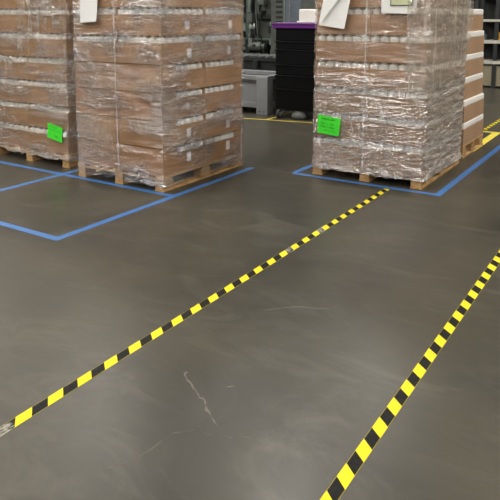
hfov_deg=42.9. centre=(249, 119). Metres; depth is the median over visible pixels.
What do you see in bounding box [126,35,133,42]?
plastic bottle
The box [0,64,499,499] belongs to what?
floor
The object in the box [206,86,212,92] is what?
plastic bottle
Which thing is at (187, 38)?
plastic bottle
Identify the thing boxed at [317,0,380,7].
cardboard tray
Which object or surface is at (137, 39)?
plastic bottle
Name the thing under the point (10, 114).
cardboard tray
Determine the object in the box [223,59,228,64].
plastic bottle
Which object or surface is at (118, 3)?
cardboard tray
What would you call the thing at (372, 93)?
plastic bottle
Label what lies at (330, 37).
plastic bottle
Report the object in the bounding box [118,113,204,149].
cardboard tray
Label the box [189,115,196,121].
plastic bottle
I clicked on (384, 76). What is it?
cardboard tray
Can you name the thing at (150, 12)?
plastic bottle
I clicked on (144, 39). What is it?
plastic bottle
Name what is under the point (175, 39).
plastic bottle
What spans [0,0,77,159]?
wrap
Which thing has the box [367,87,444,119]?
cardboard tray
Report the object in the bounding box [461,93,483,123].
cardboard box
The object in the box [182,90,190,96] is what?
plastic bottle
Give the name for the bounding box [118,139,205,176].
cardboard tray
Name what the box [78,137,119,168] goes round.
cardboard tray
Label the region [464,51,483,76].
cardboard box
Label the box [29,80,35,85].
plastic bottle
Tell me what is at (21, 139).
cardboard tray
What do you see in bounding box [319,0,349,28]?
paper sheet
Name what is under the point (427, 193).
tape
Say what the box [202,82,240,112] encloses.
cardboard tray
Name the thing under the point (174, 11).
plastic bottle
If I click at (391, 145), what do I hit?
plastic bottle
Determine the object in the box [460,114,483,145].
cardboard box
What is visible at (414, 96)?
plastic bottle
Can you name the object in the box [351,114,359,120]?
plastic bottle
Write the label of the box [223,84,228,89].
plastic bottle
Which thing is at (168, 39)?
plastic bottle
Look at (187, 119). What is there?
plastic bottle
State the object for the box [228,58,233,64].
plastic bottle
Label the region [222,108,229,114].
plastic bottle
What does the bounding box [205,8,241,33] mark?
cardboard tray
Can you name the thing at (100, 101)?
cardboard tray
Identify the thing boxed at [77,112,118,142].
cardboard tray
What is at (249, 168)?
tape
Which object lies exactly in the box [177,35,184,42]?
plastic bottle
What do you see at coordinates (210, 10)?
plastic bottle
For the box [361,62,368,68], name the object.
plastic bottle
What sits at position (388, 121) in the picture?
plastic bottle
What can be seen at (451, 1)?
cardboard tray
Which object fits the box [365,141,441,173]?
cardboard tray
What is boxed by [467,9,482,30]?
cardboard box
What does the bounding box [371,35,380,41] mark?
plastic bottle
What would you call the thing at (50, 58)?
plastic bottle
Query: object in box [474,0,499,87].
shelving rack
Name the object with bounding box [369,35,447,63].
cardboard tray
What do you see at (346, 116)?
plastic bottle
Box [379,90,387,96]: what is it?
plastic bottle
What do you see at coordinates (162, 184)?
wooden pallet
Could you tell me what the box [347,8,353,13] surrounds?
plastic bottle
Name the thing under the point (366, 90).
plastic bottle
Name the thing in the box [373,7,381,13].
plastic bottle
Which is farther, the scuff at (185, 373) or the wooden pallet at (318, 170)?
the wooden pallet at (318, 170)
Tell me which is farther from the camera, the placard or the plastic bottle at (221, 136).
the plastic bottle at (221, 136)
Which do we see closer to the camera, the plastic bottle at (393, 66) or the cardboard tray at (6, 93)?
the plastic bottle at (393, 66)
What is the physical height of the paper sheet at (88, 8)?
0.360 m
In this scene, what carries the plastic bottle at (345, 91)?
in the cardboard tray at (352, 106)
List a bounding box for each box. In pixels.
[297,9,317,22]
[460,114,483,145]
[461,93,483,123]
[462,72,482,100]
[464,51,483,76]
[465,30,483,54]
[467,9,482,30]
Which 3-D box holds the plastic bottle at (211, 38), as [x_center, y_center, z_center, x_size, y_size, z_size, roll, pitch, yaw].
[-0.373,-0.681,5.899,0.082,0.231,0.082,-7,11,-35]
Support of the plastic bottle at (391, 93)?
in the cardboard tray at (396, 104)
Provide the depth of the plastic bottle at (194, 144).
5.80 m
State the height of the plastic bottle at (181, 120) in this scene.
0.231 m
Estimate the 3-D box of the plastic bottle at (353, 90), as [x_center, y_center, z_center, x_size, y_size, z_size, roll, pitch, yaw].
[0.971,-0.183,5.830,0.082,0.231,0.082,-1,9,-3]
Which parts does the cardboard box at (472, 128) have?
lid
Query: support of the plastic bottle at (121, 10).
in the cardboard tray at (126, 24)
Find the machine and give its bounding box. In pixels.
[228,0,270,53]
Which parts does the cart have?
lid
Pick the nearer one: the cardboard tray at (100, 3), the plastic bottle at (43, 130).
the cardboard tray at (100, 3)
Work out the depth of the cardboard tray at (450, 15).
6.04 m
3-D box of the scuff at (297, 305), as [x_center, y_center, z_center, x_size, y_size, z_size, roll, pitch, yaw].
[0.243,0.978,3.313,0.343,0.001,0.052,0,9,-2]
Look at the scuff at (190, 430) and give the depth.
2.29 m
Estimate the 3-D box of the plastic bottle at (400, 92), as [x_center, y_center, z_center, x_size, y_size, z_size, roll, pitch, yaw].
[1.339,-0.144,5.594,0.082,0.231,0.082,7,12,38]
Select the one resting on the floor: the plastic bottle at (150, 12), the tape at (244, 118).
the tape at (244, 118)
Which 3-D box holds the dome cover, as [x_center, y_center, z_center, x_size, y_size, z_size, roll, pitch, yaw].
[0.741,-0.080,9.406,0.270,0.120,0.270,6,11,33]
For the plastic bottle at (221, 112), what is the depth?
6.12 m
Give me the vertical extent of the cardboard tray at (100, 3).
0.234 m
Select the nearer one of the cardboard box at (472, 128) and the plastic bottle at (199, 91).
the plastic bottle at (199, 91)
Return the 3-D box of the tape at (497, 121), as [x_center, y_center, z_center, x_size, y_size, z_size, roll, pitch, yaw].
[4.837,-0.295,11.085,0.050,0.001,6.300,6,11,33]
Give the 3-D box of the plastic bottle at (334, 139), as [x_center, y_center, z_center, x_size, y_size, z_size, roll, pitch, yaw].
[0.818,0.274,6.007,0.082,0.231,0.082,-6,11,-31]
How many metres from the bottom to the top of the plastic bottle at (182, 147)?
0.231 m
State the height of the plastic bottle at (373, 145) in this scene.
0.231 m
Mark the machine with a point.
(256, 18)
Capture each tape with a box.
[0,161,171,195]
[0,174,60,190]
[0,189,389,436]
[0,221,56,238]
[51,167,253,240]
[244,118,312,122]
[292,173,433,194]
[294,164,312,172]
[320,250,499,499]
[434,145,499,195]
[473,132,499,151]
[483,119,499,129]
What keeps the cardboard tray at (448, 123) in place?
on the cardboard tray at (449, 154)
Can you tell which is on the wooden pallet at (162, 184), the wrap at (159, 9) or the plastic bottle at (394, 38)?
the wrap at (159, 9)
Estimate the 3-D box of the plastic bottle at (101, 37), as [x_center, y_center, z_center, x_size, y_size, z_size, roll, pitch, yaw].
[-1.327,-0.648,5.702,0.082,0.231,0.082,-3,10,-17]
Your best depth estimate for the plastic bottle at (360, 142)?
5.82 m
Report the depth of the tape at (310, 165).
6.33 m
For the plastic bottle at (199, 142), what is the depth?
5.87 m
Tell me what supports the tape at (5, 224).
on the floor
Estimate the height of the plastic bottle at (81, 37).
0.231 m
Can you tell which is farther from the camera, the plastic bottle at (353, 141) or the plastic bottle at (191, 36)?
the plastic bottle at (353, 141)
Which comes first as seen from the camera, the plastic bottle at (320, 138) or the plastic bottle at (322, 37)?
the plastic bottle at (322, 37)
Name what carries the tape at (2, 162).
on the floor
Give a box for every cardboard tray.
[0,0,39,8]
[0,9,25,31]
[0,32,30,55]
[0,55,28,78]
[0,78,27,102]
[0,104,28,124]
[0,124,28,147]
[25,0,79,8]
[25,8,73,32]
[26,33,78,57]
[27,56,77,82]
[27,80,78,106]
[28,103,77,130]
[28,126,78,154]
[74,0,147,7]
[74,8,115,34]
[75,34,120,62]
[75,61,116,89]
[76,87,116,116]
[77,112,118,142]
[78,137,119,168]
[115,0,204,7]
[115,8,204,35]
[116,35,204,64]
[116,61,204,93]
[116,88,204,121]
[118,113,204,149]
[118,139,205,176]
[188,0,242,7]
[199,33,241,60]
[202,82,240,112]
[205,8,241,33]
[205,58,241,86]
[205,106,241,137]
[205,129,240,162]
[314,135,364,166]
[315,60,368,88]
[315,85,367,114]
[315,111,367,140]
[316,34,369,61]
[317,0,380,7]
[317,8,370,34]
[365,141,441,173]
[366,115,443,146]
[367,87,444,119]
[368,62,446,91]
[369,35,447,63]
[370,8,449,35]
[371,0,449,7]
[442,128,459,159]
[444,113,460,133]
[445,89,462,109]
[446,67,462,85]
[449,0,464,7]
[449,15,466,32]
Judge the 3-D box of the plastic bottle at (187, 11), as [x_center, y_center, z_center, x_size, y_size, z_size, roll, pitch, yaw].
[-0.560,-0.871,5.575,0.082,0.231,0.082,0,9,-2]
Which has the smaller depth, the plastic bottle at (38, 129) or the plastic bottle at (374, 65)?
the plastic bottle at (374, 65)
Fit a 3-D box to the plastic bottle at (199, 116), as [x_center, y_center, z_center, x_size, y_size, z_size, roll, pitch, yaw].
[-0.475,0.052,5.880,0.082,0.231,0.082,6,11,34]
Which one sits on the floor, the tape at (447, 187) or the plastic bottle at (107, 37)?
the tape at (447, 187)
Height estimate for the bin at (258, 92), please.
0.600 m
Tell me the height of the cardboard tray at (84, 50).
0.234 m
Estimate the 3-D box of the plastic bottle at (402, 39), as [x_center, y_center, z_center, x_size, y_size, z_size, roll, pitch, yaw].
[1.339,-0.618,5.514,0.082,0.231,0.082,7,12,36]
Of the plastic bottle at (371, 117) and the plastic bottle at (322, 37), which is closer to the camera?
the plastic bottle at (371, 117)
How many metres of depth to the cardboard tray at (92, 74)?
5.73 m
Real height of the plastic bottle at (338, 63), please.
0.231 m
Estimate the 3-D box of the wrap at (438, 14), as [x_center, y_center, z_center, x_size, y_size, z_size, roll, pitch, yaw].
[1.385,-0.449,6.181,1.168,1.770,1.310,6,11,33]
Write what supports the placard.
attached to the wrap at (438, 14)
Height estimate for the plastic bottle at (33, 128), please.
0.231 m
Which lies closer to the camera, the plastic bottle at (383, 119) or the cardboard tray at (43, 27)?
the plastic bottle at (383, 119)
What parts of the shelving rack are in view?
post, post, shelf, shelf, kick panel, panel, shelf, post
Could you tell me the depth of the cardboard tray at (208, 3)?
5.93 m
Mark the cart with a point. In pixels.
(295, 42)
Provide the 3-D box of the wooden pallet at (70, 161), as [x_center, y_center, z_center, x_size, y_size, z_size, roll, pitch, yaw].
[-2.034,0.292,7.076,1.215,0.137,1.020,6,11,33]
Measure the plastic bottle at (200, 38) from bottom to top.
0.231 m
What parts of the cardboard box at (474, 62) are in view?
lid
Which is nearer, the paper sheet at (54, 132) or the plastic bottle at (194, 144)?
the plastic bottle at (194, 144)
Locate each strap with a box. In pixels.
[113,6,118,170]
[362,4,366,167]
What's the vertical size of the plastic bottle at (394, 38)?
0.231 m
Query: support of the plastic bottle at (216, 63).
in the cardboard tray at (225, 74)
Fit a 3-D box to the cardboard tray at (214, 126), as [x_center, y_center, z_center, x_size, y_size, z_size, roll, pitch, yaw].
[-0.465,-0.009,6.281,0.520,0.234,0.601,6,11,33]
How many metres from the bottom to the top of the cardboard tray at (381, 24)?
0.234 m
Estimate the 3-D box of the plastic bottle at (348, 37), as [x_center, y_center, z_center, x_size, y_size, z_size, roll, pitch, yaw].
[0.898,-0.664,5.797,0.082,0.231,0.082,5,10,26]
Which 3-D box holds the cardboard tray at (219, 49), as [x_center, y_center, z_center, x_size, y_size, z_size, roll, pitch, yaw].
[-0.458,-0.718,6.157,0.520,0.234,0.601,6,11,33]
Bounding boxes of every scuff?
[101,430,253,469]
[184,372,217,425]
[265,305,326,309]
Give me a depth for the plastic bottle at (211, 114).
5.98 m
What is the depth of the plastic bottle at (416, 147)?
5.54 m
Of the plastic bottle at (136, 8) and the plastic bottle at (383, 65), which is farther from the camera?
the plastic bottle at (383, 65)
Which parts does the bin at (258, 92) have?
rail, leg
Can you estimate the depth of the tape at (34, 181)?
5.80 m
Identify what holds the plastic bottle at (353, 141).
in the cardboard tray at (349, 157)
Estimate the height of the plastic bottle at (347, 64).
0.231 m
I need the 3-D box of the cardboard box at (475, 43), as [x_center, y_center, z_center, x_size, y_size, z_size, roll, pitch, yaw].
[2.247,-0.875,7.101,0.512,0.239,0.870,6,11,33]
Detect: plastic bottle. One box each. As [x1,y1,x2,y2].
[10,9,15,14]
[14,101,21,106]
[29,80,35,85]
[30,126,36,131]
[36,127,42,132]
[39,33,44,38]
[41,127,47,133]
[45,33,51,38]
[45,57,51,63]
[77,34,83,40]
[84,34,90,40]
[90,35,97,41]
[97,7,103,13]
[97,35,104,41]
[103,7,110,13]
[104,35,111,41]
[118,7,125,13]
[118,35,126,41]
[125,7,132,13]
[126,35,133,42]
[132,7,140,13]
[133,35,141,42]
[141,36,148,42]
[148,7,155,13]
[148,36,156,42]
[156,7,165,13]
[156,36,165,42]
[164,7,171,13]
[164,36,171,42]
[170,35,178,42]
[171,7,177,13]
[176,91,184,97]
[177,7,184,13]
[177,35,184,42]
[177,63,184,69]
[177,118,184,124]
[178,144,185,151]
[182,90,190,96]
[183,63,190,69]
[183,116,190,123]
[183,143,191,149]
[184,7,190,13]
[184,35,190,41]
[188,89,196,95]
[189,35,196,41]
[189,62,196,68]
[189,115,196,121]
[190,7,196,13]
[190,141,196,147]
[194,88,201,94]
[195,35,202,41]
[195,61,201,67]
[195,114,202,120]
[195,140,202,146]
[196,8,202,13]
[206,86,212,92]
[206,137,213,143]
[207,8,213,13]
[207,60,213,66]
[207,111,213,117]
[208,34,213,40]
[211,85,218,91]
[212,34,219,40]
[212,60,218,65]
[212,110,218,116]
[213,135,218,141]
[217,59,223,65]
[217,84,223,90]
[217,109,224,115]
[217,134,223,140]
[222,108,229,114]
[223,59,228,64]
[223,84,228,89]
[223,133,229,138]
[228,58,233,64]
[316,136,323,142]
[317,60,325,66]
[317,86,325,91]
[318,34,326,40]
[324,137,332,143]
[326,60,334,66]
[327,34,334,40]
[332,138,340,144]
[334,61,342,66]
[335,34,343,40]
[341,139,349,145]
[342,113,350,119]
[343,61,351,67]
[343,87,351,93]
[344,34,352,40]
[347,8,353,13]
[349,140,358,146]
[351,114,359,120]
[352,61,360,67]
[352,89,360,94]
[353,35,361,41]
[354,8,362,13]
[358,141,365,146]
[360,88,367,94]
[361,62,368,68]
[362,35,369,41]
[363,7,370,13]
[367,142,375,147]
[369,115,377,119]
[370,62,378,68]
[370,89,378,95]
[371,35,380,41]
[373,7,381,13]
[376,143,385,149]
[378,116,386,123]
[379,62,388,69]
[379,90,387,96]
[381,35,389,41]
[385,144,394,150]
[387,117,396,123]
[388,90,397,97]
[389,63,397,69]
[390,35,399,41]
[395,145,403,151]
[398,63,407,69]
[398,91,406,97]
[400,35,407,42]
[404,146,413,152]
[407,91,416,98]
[414,147,423,153]
[417,92,426,98]
[418,64,427,70]
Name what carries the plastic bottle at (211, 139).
in the cardboard tray at (224, 148)
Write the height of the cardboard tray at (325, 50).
0.234 m
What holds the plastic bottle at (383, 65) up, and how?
in the cardboard tray at (384, 76)
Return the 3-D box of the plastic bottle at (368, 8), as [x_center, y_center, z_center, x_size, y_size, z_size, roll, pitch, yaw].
[1.050,-0.885,5.663,0.082,0.231,0.082,1,9,8]
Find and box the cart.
[271,22,316,117]
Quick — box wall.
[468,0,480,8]
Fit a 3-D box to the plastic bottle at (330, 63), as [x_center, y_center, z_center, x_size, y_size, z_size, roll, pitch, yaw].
[0.749,-0.443,5.933,0.082,0.231,0.082,2,10,14]
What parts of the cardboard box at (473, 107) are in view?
lid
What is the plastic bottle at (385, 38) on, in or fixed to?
in the cardboard tray at (387, 52)
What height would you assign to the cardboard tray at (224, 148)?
0.234 m
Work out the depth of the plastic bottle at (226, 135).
6.23 m
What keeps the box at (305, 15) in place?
on the cart
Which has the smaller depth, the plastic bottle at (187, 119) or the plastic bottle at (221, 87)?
the plastic bottle at (187, 119)
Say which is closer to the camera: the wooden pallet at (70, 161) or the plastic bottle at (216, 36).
the plastic bottle at (216, 36)
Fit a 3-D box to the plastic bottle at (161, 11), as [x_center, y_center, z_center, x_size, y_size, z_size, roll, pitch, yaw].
[-0.742,-0.824,5.291,0.082,0.231,0.082,-9,13,-42]
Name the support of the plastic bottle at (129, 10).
in the cardboard tray at (126, 24)
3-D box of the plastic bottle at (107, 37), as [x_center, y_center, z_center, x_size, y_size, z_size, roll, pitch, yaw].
[-1.254,-0.641,5.656,0.082,0.231,0.082,5,10,26]
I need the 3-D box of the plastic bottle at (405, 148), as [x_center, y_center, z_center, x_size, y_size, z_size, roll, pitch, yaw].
[1.407,0.336,5.630,0.082,0.231,0.082,-1,9,-8]
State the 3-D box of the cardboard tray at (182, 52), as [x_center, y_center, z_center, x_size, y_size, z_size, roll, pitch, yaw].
[-0.786,-0.636,5.657,0.520,0.234,0.601,6,11,33]
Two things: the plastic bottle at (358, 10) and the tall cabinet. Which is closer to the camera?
the plastic bottle at (358, 10)
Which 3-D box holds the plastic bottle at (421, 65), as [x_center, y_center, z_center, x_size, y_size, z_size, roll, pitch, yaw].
[1.484,-0.366,5.462,0.082,0.231,0.082,-3,10,-20]
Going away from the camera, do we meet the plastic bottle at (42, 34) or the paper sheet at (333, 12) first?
the paper sheet at (333, 12)
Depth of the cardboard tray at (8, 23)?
6.52 m
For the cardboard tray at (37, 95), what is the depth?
6.36 m
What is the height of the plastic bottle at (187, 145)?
0.231 m
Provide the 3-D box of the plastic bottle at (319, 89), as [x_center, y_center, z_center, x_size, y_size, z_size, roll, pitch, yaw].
[0.677,-0.214,6.018,0.082,0.231,0.082,2,9,11]
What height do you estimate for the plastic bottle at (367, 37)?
0.231 m
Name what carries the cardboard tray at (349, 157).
on the wooden pallet at (318, 170)
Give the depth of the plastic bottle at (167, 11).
5.32 m
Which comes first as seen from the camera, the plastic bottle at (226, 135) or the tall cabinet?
the plastic bottle at (226, 135)
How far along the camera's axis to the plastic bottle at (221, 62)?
6.04 m
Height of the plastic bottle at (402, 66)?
0.231 m
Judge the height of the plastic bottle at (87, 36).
0.231 m
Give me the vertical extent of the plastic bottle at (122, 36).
0.231 m
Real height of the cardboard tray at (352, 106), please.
0.234 m
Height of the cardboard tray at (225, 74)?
0.234 m
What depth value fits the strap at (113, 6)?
5.59 m
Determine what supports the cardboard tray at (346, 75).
on the cardboard tray at (352, 106)
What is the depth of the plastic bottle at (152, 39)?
5.33 m
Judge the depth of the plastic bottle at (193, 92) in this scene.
5.72 m
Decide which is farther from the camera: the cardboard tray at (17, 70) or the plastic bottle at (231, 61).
the cardboard tray at (17, 70)
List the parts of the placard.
panel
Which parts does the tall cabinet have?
door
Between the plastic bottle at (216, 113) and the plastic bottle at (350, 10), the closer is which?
the plastic bottle at (350, 10)
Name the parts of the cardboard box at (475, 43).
lid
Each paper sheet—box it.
[47,123,61,142]
[79,0,96,22]
[317,114,340,135]
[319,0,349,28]
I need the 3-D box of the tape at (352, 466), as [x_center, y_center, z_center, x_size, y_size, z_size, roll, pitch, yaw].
[0.997,1.007,3.133,0.050,0.001,7.000,6,11,33]
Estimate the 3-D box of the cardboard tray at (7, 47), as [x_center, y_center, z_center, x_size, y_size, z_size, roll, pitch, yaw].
[-2.390,-0.827,6.822,0.598,0.234,0.501,6,11,33]
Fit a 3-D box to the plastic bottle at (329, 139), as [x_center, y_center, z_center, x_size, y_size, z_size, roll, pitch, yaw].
[0.745,0.267,6.054,0.082,0.231,0.082,5,10,27]
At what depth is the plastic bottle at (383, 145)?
5.73 m
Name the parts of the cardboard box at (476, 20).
lid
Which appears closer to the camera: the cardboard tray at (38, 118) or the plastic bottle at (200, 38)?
the plastic bottle at (200, 38)
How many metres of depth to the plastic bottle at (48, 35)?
6.28 m
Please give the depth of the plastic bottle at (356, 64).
5.75 m
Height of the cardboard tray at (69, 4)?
0.234 m
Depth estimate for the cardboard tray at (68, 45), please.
6.25 m
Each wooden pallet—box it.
[0,143,78,167]
[78,152,241,192]
[312,154,458,189]
[460,134,482,158]
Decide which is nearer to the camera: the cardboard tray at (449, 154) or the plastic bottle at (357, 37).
the plastic bottle at (357, 37)
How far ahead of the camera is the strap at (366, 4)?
5.70 m
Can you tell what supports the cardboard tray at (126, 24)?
on the cardboard tray at (182, 52)
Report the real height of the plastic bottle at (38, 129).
0.231 m
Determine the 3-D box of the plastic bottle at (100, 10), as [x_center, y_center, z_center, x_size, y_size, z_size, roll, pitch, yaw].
[-1.325,-0.885,5.665,0.082,0.231,0.082,6,11,33]
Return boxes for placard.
[381,0,416,13]
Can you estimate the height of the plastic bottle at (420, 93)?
0.231 m
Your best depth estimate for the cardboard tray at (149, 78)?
5.47 m
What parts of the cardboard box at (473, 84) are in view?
lid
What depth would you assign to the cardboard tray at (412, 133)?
5.62 m
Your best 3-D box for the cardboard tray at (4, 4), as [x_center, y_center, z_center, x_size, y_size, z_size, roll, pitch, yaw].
[-2.373,-1.299,6.737,0.598,0.234,0.501,6,11,33]
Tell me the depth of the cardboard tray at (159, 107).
5.51 m
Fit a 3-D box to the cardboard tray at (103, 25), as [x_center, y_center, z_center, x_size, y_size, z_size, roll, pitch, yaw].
[-1.223,-0.919,5.899,0.518,0.234,0.601,6,11,33]
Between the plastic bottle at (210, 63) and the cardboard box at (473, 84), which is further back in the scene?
the cardboard box at (473, 84)
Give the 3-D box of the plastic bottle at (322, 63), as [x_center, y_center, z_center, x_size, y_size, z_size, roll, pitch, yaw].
[0.675,-0.451,5.981,0.082,0.231,0.082,-4,10,-21]
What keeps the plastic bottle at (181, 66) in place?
in the cardboard tray at (149, 78)
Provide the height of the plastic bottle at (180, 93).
0.231 m
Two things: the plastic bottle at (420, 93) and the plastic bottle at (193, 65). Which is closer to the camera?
the plastic bottle at (420, 93)
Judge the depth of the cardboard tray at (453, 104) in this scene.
6.19 m
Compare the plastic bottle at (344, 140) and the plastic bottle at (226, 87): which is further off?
the plastic bottle at (226, 87)
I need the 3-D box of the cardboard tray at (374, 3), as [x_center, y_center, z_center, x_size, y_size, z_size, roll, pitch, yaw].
[1.442,-1.125,5.670,0.524,0.234,0.601,6,11,33]
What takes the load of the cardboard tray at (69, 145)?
on the wooden pallet at (70, 161)
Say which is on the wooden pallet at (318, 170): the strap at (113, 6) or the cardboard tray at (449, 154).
the cardboard tray at (449, 154)
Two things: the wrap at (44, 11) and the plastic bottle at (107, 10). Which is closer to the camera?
the plastic bottle at (107, 10)
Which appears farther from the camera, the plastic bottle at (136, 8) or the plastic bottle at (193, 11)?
the plastic bottle at (193, 11)
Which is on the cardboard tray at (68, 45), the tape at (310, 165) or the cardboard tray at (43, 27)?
the cardboard tray at (43, 27)
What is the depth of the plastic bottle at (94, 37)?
5.70 m
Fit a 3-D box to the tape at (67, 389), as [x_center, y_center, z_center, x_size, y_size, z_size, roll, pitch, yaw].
[-0.334,0.993,3.215,0.051,0.001,5.690,6,11,32]
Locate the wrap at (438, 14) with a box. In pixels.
[312,0,472,181]
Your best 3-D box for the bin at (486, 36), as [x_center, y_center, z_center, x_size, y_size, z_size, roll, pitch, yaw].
[4.978,-1.768,13.530,0.150,0.120,0.240,6,11,33]
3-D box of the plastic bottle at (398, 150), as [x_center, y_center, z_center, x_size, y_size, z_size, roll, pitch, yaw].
[1.334,0.328,5.677,0.082,0.231,0.082,-3,10,-19]
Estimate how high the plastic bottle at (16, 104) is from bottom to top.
0.231 m
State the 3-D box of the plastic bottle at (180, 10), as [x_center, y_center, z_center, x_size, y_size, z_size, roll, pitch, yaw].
[-0.607,-0.859,5.504,0.082,0.231,0.082,-7,12,-37]
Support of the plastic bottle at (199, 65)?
in the cardboard tray at (149, 78)
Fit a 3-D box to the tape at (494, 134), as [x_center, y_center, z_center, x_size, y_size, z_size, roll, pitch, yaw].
[2.852,0.256,7.722,0.090,0.001,1.420,6,11,33]
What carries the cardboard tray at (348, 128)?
on the cardboard tray at (349, 157)
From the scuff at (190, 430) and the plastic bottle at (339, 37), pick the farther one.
the plastic bottle at (339, 37)
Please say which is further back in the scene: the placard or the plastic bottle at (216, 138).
the plastic bottle at (216, 138)
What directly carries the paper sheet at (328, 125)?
attached to the wrap at (438, 14)
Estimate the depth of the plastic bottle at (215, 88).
6.01 m
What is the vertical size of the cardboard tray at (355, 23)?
0.234 m
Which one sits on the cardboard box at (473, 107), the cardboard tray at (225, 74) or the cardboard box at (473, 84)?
the cardboard box at (473, 84)
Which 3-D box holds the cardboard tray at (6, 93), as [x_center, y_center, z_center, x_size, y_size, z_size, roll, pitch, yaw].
[-2.408,-0.354,6.907,0.598,0.234,0.501,6,11,33]
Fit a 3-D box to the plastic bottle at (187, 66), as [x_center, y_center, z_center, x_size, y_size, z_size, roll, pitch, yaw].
[-0.568,-0.398,5.657,0.082,0.231,0.082,-2,9,-9]
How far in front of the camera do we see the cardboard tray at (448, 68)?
6.03 m
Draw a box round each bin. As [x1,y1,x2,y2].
[240,69,276,115]
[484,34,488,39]
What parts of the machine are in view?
gauge plate, panel, motor, panel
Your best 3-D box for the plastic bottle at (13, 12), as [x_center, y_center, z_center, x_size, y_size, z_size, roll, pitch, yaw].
[-2.425,-1.032,6.561,0.082,0.231,0.082,-2,9,-11]
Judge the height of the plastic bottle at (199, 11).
0.231 m
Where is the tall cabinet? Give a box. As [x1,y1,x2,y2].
[271,0,317,54]
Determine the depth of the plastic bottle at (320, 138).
6.06 m
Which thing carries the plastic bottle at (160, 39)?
in the cardboard tray at (182, 52)
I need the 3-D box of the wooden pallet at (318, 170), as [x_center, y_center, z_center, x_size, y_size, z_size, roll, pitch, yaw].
[1.380,0.415,6.330,1.065,0.137,1.220,6,11,33]
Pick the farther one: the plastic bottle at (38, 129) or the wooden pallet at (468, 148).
the wooden pallet at (468, 148)
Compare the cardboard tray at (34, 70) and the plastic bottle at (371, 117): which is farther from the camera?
the cardboard tray at (34, 70)

